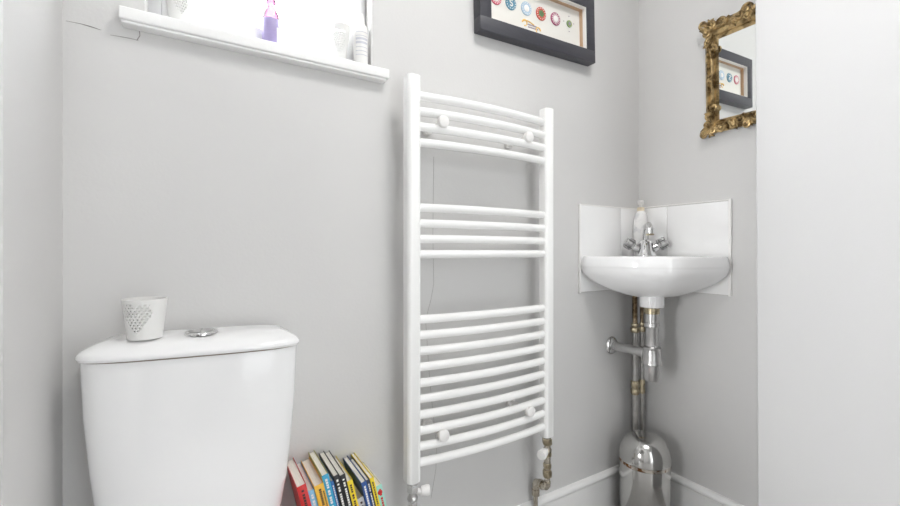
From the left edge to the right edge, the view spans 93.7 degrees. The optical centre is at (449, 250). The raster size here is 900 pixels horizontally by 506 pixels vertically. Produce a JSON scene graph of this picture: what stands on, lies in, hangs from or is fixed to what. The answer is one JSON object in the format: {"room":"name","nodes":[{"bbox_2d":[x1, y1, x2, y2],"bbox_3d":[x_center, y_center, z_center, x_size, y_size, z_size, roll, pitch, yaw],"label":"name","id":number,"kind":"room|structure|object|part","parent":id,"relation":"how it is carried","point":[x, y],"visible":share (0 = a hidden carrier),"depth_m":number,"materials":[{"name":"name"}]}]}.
{"room":"bathroom","nodes":[
{"label":"bathroom","id":0,"kind":"room"},
{"bbox_2d":[3,0,62,505],"bbox_3d":[-0.198,-0.300,-0.190,0.100,2.600,2.280,0,0,-31],"label":"wall","id":1,"kind":"structure","parent":0,"point":[32,29],"depth_m":0.66,"materials":[{"name":"beige paint"}]},
{"bbox_2d":[0,0,2,505],"bbox_3d":[-0.370,-0.040,0.111,0.118,2.080,0.932,0,0,-31],"label":"trim","id":2,"kind":"structure","parent":1,"relation":"attached to","point":[1,1],"depth_m":0.51,"materials":[{"name":"white paint"}]},
{"bbox_2d":[63,0,638,505],"bbox_3d":[-0.022,-0.300,1.329,1.973,2.600,0.141,0,0,-31],"label":"wall","id":3,"kind":"structure","parent":0,"point":[233,188],"depth_m":1.10,"materials":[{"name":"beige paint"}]},
{"bbox_2d":[118,5,388,83],"bbox_3d":[-0.436,-0.471,1.028,0.576,0.031,0.110,0,0,-31],"label":"shelf","id":4,"kind":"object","parent":3,"relation":"attached to","point":[130,18],"depth_m":0.95,"materials":[{"name":"white paint"}]},
{"bbox_2d":[166,0,192,21],"bbox_3d":[-0.594,-0.538,0.924,0.060,0.102,0.060,0,0,15],"label":"cup","id":5,"kind":"object","parent":4,"relation":"on","point":[181,9],"visible":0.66,"depth_m":0.91,"materials":[{"name":"white ceramic"}]},
{"bbox_2d":[262,0,279,42],"bbox_3d":[-0.432,-0.569,1.018,0.040,0.165,0.040,0,0,-31],"label":"glass bottle","id":6,"kind":"object","parent":4,"relation":"on","point":[270,18],"visible":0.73,"depth_m":1.00,"materials":[{"name":"purple glass"}]},
{"bbox_3d":[-0.432,-0.558,1.018,0.039,0.142,0.039,0,0,-31],"label":"glass","id":7,"kind":"part","parent":6,"relation":"part of","materials":[{"name":"pink glass"}]},
{"bbox_2d":[329,21,349,58],"bbox_3d":[-0.291,-0.538,1.110,0.055,0.102,0.055,0,0,-31],"label":"cup","id":8,"kind":"object","parent":4,"relation":"on","point":[339,40],"visible":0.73,"depth_m":1.09,"materials":[{"name":"white ceramic"}]},
{"bbox_2d":[353,13,367,63],"bbox_3d":[-0.239,-0.560,1.129,0.039,0.146,0.039,0,0,-31],"label":"bottle","id":9,"kind":"object","parent":4,"relation":"on","point":[360,33],"visible":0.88,"depth_m":1.11,"materials":[{"name":"white plastic"}]},
{"bbox_2d":[148,0,365,60],"bbox_3d":[-0.461,-0.801,1.071,0.499,0.638,0.070,0,0,-31],"label":"window","id":10,"kind":"structure","parent":3,"relation":"in","point":[304,24],"depth_m":1.09,"materials":[{"name":"white glass"}]},
{"bbox_3d":[-0.460,-0.800,1.069,0.383,0.516,0.006,0,0,-31],"label":"pane","id":11,"kind":"part","parent":10,"relation":"part of","materials":[{"name":"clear glass"}]},
{"bbox_2d":[145,0,371,64],"bbox_3d":[-0.432,-0.803,1.024,0.499,0.634,0.037,0,0,-31],"label":"trim","id":12,"kind":"structure","parent":3,"relation":"attached to","point":[369,2],"depth_m":1.14,"materials":[{"name":"white paint"}]},
{"bbox_2d":[403,73,553,505],"bbox_3d":[0.095,0.269,1.254,0.520,1.460,0.120,0,0,-31],"label":"towel radiator","id":13,"kind":"object","parent":3,"relation":"attached to","point":[412,95],"visible":1,"depth_m":1.18,"materials":[{"name":"white metal"}]},
{"bbox_3d":[-0.073,0.633,1.115,0.039,0.028,0.028,0,0,-14],"label":"valve knob","id":14,"kind":"part","parent":13,"relation":"part of","materials":[{"name":"white plastic"}]},
{"bbox_3d":[0.295,0.637,1.332,0.031,0.031,0.046,0,0,34],"label":"valve knob","id":15,"kind":"part","parent":13,"relation":"part of","materials":[{"name":"white plastic"}]},
{"bbox_2d":[473,0,594,65],"bbox_3d":[0.300,-0.796,1.421,0.512,0.234,0.036,-2,1,-31],"label":"picture frame","id":16,"kind":"object","parent":3,"relation":"attached to","point":[562,29],"visible":1,"depth_m":1.44,"materials":[{"name":"grey wood"}]},
{"bbox_2d":[517,465,618,505],"bbox_3d":[0.019,0.921,1.262,1.773,0.158,0.019,0,0,-31],"label":"baseboard","id":17,"kind":"structure","parent":3,"relation":"attached to","point":[601,488],"depth_m":1.56,"materials":[{"name":"white paint"}]},
{"bbox_2d":[578,204,636,292],"bbox_3d":[0.619,-0.009,1.630,0.348,0.327,0.009,0,0,-31],"label":"tile backsplash","id":18,"kind":"structure","parent":3,"relation":"attached to","point":[602,230],"depth_m":1.60,"materials":[{"name":"grey tile"}]},
{"bbox_2d":[639,0,757,505],"bbox_3d":[1.405,-0.300,0.779,0.100,2.600,2.280,0,0,-31],"label":"wall","id":19,"kind":"structure","parent":0,"point":[703,404],"depth_m":1.52,"materials":[{"name":"beige paint"}]},
{"bbox_2d":[644,199,731,296],"bbox_3d":[0.860,-0.011,1.575,0.009,0.331,0.352,0,0,-31],"label":"tile backsplash","id":20,"kind":"structure","parent":19,"relation":"attached to","point":[704,228],"depth_m":1.51,"materials":[{"name":"grey tile"}]},
{"bbox_2d":[581,256,729,308],"bbox_3d":[0.710,0.110,1.475,0.349,0.181,0.349,0,0,-31],"label":"basin","id":21,"kind":"object","parent":20,"relation":"attached to","point":[652,279],"visible":1,"depth_m":1.41,"materials":[{"name":"white ceramic"}]},
{"bbox_2d":[606,308,661,381],"bbox_3d":[0.679,0.329,1.554,0.068,0.260,0.202,0,0,-31],"label":"trap","id":22,"kind":"object","parent":21,"relation":"attached to","point":[650,353],"visible":1,"depth_m":1.48,"materials":[{"name":"silver metal"}]},
{"bbox_2d":[642,345,661,381],"bbox_3d":[0.715,0.398,1.495,0.065,0.123,0.065,0,0,-31],"label":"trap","id":23,"kind":"object","parent":22,"relation":"on","point":[651,354],"depth_m":1.47,"materials":[{"name":"silver metal"}]},
{"bbox_2d":[633,200,647,255],"bbox_3d":[0.757,-0.091,1.675,0.055,0.220,0.055,0,0,-31],"label":"soap dispenser","id":24,"kind":"object","parent":21,"relation":"on","point":[640,218],"visible":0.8,"depth_m":1.66,"materials":[{"name":"white plastic"}]},
{"bbox_2d":[623,222,668,255],"bbox_3d":[0.745,-0.044,1.604,0.129,0.126,0.129,0,0,-31],"label":"mixer tap","id":25,"kind":"object","parent":21,"relation":"on","point":[645,247],"visible":1,"depth_m":1.59,"materials":[{"name":"silver metal"}]},
{"bbox_3d":[0.738,-0.068,1.576,0.024,0.079,0.099,0,0,14],"label":"spout","id":26,"kind":"part","parent":25,"relation":"part of","materials":[{"name":"silver metal"}]},
{"bbox_2d":[671,472,743,505],"bbox_3d":[0.911,0.921,1.480,0.019,0.158,0.568,0,0,-31],"label":"baseboard","id":27,"kind":"structure","parent":19,"relation":"attached to","point":[684,492],"depth_m":1.53,"materials":[{"name":"white paint"}]},
{"bbox_2d":[698,1,755,138],"bbox_3d":[0.963,-0.599,1.364,0.036,0.411,0.307,0,0,-30],"label":"ornate mirror","id":28,"kind":"object","parent":19,"relation":"attached to","point":[730,41],"visible":0.58,"depth_m":1.41,"materials":[{"name":"gold metal"}]},
{"bbox_2d":[719,24,755,118],"bbox_3d":[0.972,-0.593,1.370,0.006,0.307,0.209,-1,1,-30],"label":"mirror glass","id":29,"kind":"object","parent":28,"relation":"attached to","point":[737,42],"depth_m":1.40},
{"bbox_2d":[755,0,899,505],"bbox_3d":[1.356,-0.300,0.419,0.355,2.600,1.714,0,0,-31],"label":"door","id":30,"kind":"structure","parent":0,"point":[828,71],"depth_m":0.94,"materials":[{"name":"white paint"}]},
{"bbox_3d":[0.593,1.050,0.311,1.973,0.100,2.520,0,0,-31],"label":"floor","id":31,"kind":"structure","parent":0,"visible":0},
{"bbox_2d":[74,325,299,505],"bbox_3d":[-0.402,0.580,0.650,0.378,0.840,0.611,0,0,-27],"label":"toilet","id":32,"kind":"object","parent":31,"relation":"on","point":[200,416],"visible":0.99,"depth_m":0.80,"materials":[{"name":"white ceramic"}]},
{"bbox_2d":[121,296,167,340],"bbox_3d":[-0.578,0.127,0.800,0.072,0.076,0.072,0,0,25],"label":"cup","id":33,"kind":"object","parent":32,"relation":"on","point":[144,317],"visible":1,"depth_m":0.78,"materials":[{"name":"white ceramic"}]},
{"bbox_3d":[-0.508,0.182,0.856,0.378,0.036,0.146,0,0,-27],"label":"cistern lid","id":34,"kind":"part","parent":32,"relation":"part of","materials":[{"name":"white ceramic"}]},
{"bbox_2d":[630,296,639,430],"bbox_3d":[0.728,0.581,1.661,0.034,0.838,0.029,0,0,-31],"label":"supply pipe","id":35,"kind":"object","parent":31,"relation":"on","point":[634,329],"visible":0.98,"depth_m":1.65,"materials":[{"name":"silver metal"}]},
{"bbox_2d":[639,307,644,430],"bbox_3d":[0.762,0.581,1.676,0.024,0.838,0.021,0,0,29],"label":"supply pipe","id":36,"kind":"object","parent":31,"relation":"on","point":[641,323],"visible":0.46,"depth_m":1.67,"materials":[{"name":"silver metal"}]},
{"bbox_2d":[618,430,671,505],"bbox_3d":[0.715,0.836,1.540,0.179,0.329,0.192,0,0,-15],"label":"pedal bin","id":37,"kind":"object","parent":31,"relation":"on","point":[645,459],"visible":1,"depth_m":1.48,"materials":[{"name":"metal"}]},
{"bbox_3d":[0.713,0.715,1.546,0.179,0.088,0.179,0,0,25],"label":"domed lid","id":38,"kind":"part","parent":37,"relation":"part of","materials":[{"name":"metal"}]},
{"bbox_3d":[-0.233,0.869,0.993,0.268,0.262,0.220,0,0,-31],"label":"trim","id":39,"kind":"structure","parent":31,"relation":"on","visible":0},
{"bbox_2d":[287,458,311,505],"bbox_3d":[-0.328,0.618,0.970,0.073,0.240,0.136,0,0,-31],"label":"book","id":40,"kind":"object","parent":39,"relation":"on","point":[299,487],"visible":0.94,"depth_m":0.93,"materials":[{"name":"red paper"}]},
{"bbox_2d":[297,462,317,505],"bbox_3d":[-0.319,0.628,0.993,0.063,0.219,0.152,0,0,-31],"label":"book","id":41,"kind":"object","parent":39,"relation":"on","point":[311,492],"visible":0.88,"depth_m":0.93,"materials":[{"name":"paper"}]},
{"bbox_2d":[301,458,328,505],"bbox_3d":[-0.299,0.623,0.992,0.072,0.230,0.136,0,0,-31],"label":"book","id":42,"kind":"object","parent":39,"relation":"on","point":[315,479],"visible":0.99,"depth_m":0.94,"materials":[{"name":"yellow paper"}]},
{"bbox_2d":[308,450,335,505],"bbox_3d":[-0.286,0.615,1.002,0.070,0.245,0.132,0,0,-31],"label":"book","id":43,"kind":"object","parent":39,"relation":"on","point":[313,456],"visible":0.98,"depth_m":0.94,"materials":[{"name":"blue paper"}]},
{"bbox_2d":[320,459,339,505],"bbox_3d":[-0.272,0.625,1.006,0.059,0.225,0.122,0,0,-31],"label":"book","id":44,"kind":"object","parent":39,"relation":"on","point":[330,477],"visible":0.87,"depth_m":0.95,"materials":[{"name":"blue paper"}]},
{"bbox_2d":[319,451,346,505],"bbox_3d":[-0.265,0.619,1.012,0.067,0.238,0.132,0,0,-31],"label":"book","id":45,"kind":"object","parent":39,"relation":"on","point":[329,466],"visible":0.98,"depth_m":0.95,"materials":[{"name":"black paper"}]},
{"bbox_2d":[326,451,352,505],"bbox_3d":[-0.253,0.620,1.019,0.066,0.236,0.134,0,0,-31],"label":"book","id":46,"kind":"object","parent":39,"relation":"on","point":[332,459],"visible":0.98,"depth_m":0.96,"materials":[{"name":"black paper"}]},
{"bbox_2d":[335,456,358,505],"bbox_3d":[-0.241,0.629,1.029,0.062,0.216,0.132,0,0,-31],"label":"book","id":47,"kind":"object","parent":39,"relation":"on","point":[348,478],"visible":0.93,"depth_m":0.97,"materials":[{"name":"yellow paper"}]},
{"bbox_2d":[343,456,371,505],"bbox_3d":[-0.215,0.634,1.045,0.059,0.206,0.144,0,0,-31],"label":"book","id":48,"kind":"object","parent":39,"relation":"on","point":[358,479],"visible":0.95,"depth_m":1.00,"materials":[{"name":"blue paper"}]},
{"bbox_2d":[353,482,365,505],"bbox_3d":[-0.223,0.653,1.039,0.053,0.169,0.126,0,0,-31],"label":"book","id":49,"kind":"object","parent":39,"relation":"on","point":[360,498],"visible":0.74,"depth_m":0.98,"materials":[{"name":"paper"}]},
{"bbox_2d":[350,458,375,505],"bbox_3d":[-0.203,0.635,1.046,0.056,0.206,0.122,0,0,-31],"label":"book","id":50,"kind":"object","parent":39,"relation":"on","point":[355,463],"visible":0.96,"depth_m":0.99,"materials":[{"name":"paper"}]},
{"bbox_2d":[351,453,379,505],"bbox_3d":[-0.199,0.633,1.058,0.057,0.209,0.142,0,0,-31],"label":"book","id":51,"kind":"object","parent":39,"relation":"on","point":[373,486],"visible":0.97,"depth_m":0.99,"materials":[{"name":"yellow paper"}]},
{"bbox_2d":[363,461,386,505],"bbox_3d":[-0.182,0.644,1.060,0.056,0.186,0.128,0,0,-31],"label":"book","id":52,"kind":"object","parent":39,"relation":"on","point":[378,484],"visible":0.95,"depth_m":1.00,"materials":[{"name":"green paper"}]}
]}

